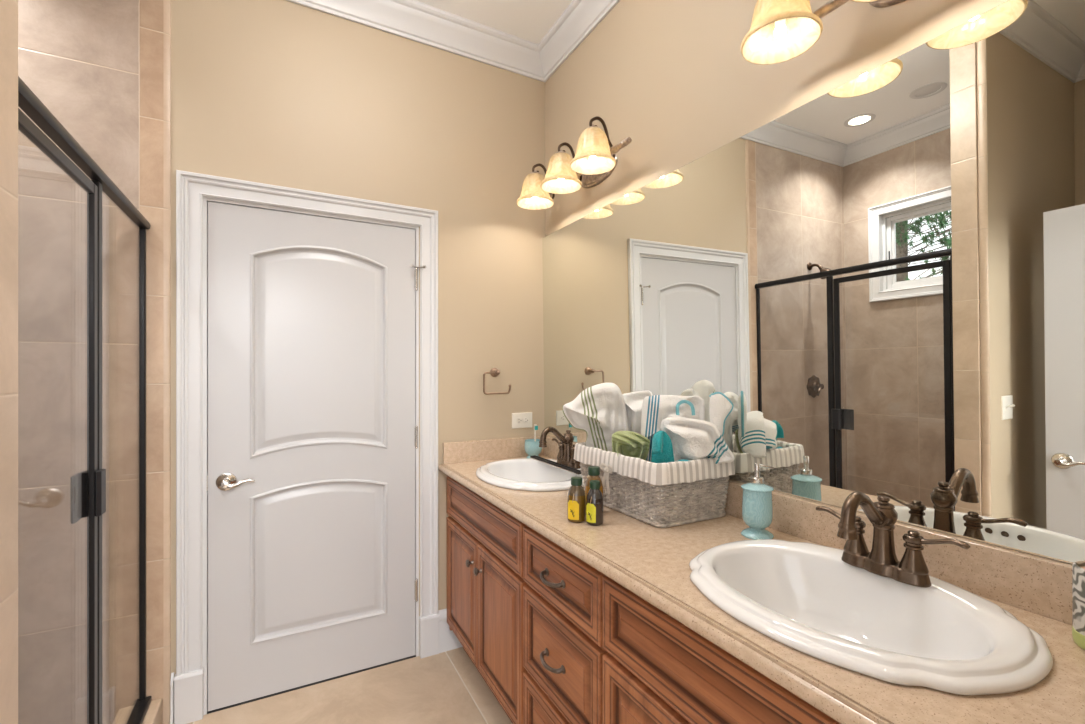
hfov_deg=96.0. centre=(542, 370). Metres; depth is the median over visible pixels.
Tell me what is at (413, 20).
trim
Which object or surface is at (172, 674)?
baseboard
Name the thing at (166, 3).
trim
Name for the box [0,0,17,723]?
wall
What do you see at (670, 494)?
wicker basket
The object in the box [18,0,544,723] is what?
wall
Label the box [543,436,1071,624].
backsplash
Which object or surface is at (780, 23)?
bulb
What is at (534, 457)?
tray
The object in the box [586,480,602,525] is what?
oil bottle
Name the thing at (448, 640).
baseboard
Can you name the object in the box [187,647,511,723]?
floor
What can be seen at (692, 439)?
bath towel
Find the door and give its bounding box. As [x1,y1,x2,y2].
[203,197,425,714]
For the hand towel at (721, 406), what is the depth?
1.51 m
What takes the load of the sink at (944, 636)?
in the countertop
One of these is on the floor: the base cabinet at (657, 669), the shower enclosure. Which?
the base cabinet at (657, 669)
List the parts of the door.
lever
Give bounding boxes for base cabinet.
[447,476,526,723]
[523,526,606,723]
[603,575,839,723]
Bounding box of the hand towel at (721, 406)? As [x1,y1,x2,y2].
[709,392,733,436]
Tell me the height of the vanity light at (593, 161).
0.197 m
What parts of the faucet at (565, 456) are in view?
spout, handle, plate, handle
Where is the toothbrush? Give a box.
[534,424,537,440]
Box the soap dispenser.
[741,463,773,539]
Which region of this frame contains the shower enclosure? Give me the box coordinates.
[18,76,151,723]
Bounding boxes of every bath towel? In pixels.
[562,383,627,451]
[622,390,652,433]
[641,395,704,460]
[661,417,734,463]
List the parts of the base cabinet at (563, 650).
drawer, drawer, drawer, frame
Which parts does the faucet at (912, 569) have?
lever, handle, spout, plate, handle, lever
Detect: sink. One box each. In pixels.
[476,458,583,490]
[689,539,1052,694]
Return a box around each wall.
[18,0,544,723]
[545,0,1071,564]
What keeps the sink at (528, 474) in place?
in the countertop
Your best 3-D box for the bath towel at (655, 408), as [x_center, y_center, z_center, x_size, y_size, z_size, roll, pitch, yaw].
[0.424,0.188,1.593,0.195,0.220,0.110,0,0,29]
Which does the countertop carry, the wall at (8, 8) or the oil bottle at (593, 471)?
the oil bottle at (593, 471)
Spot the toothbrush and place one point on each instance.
(535, 425)
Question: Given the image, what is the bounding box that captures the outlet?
[512,412,531,428]
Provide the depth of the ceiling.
2.31 m
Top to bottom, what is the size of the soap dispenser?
0.199 m
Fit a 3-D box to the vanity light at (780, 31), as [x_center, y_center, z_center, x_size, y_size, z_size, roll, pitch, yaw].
[0.739,-0.896,0.995,0.284,0.197,0.752,0,0,-28]
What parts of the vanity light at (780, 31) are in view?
bulb, lamp shade, lamp shade, plate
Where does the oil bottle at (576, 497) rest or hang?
on the countertop
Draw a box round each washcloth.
[612,431,649,460]
[651,431,673,462]
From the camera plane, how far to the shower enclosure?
1.33 m
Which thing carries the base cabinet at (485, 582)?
on the floor
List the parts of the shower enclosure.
door frame, door pull, post, door pull, wall post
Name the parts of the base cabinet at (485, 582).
cabinet door, knob, knob, false drawer, cabinet door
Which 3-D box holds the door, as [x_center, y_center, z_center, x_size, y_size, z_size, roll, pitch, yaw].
[-0.964,0.337,2.159,0.880,2.051,0.172,0,0,-28]
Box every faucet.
[539,427,580,468]
[816,491,969,587]
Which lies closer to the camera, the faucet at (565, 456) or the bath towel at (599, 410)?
the bath towel at (599, 410)
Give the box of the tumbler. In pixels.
[524,439,541,457]
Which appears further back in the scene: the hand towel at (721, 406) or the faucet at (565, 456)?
the faucet at (565, 456)
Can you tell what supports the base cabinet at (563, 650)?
on the floor
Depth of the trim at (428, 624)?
2.33 m
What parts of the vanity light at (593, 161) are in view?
lamp shade, arm, lamp shade, arm, lamp shade, bulb, plate, arm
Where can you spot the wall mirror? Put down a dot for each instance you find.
(882, 278)
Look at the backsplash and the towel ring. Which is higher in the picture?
the towel ring
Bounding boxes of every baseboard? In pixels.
[170,672,173,723]
[438,608,462,652]
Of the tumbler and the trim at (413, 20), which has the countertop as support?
the tumbler
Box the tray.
[530,455,581,473]
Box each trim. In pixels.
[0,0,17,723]
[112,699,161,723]
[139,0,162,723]
[163,0,170,723]
[173,667,203,723]
[176,170,437,675]
[287,0,619,81]
[419,614,438,658]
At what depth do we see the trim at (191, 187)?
1.91 m
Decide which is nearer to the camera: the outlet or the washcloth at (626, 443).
the washcloth at (626, 443)
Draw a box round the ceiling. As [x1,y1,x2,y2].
[415,0,572,43]
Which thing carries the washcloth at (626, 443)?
in the wicker basket
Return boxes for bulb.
[775,19,785,27]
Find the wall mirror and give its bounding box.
[542,0,1084,563]
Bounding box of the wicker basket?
[574,442,734,527]
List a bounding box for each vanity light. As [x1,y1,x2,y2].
[516,116,631,209]
[741,0,905,64]
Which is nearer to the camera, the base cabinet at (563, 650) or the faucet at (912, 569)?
the faucet at (912, 569)
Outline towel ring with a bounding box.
[483,368,510,394]
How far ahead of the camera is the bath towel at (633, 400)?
1.74 m
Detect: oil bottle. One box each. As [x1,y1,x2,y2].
[567,476,585,522]
[585,466,603,512]
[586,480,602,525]
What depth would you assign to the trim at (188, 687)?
1.89 m
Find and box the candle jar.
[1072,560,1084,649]
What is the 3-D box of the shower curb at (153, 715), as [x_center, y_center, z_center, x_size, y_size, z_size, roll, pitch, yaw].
[-1.232,1.303,1.322,0.130,0.115,1.160,0,0,-28]
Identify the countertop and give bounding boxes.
[438,436,1084,723]
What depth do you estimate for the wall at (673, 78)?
1.71 m
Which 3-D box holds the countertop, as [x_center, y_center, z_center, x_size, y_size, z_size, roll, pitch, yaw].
[0.289,0.418,1.508,0.590,0.136,2.278,0,0,-28]

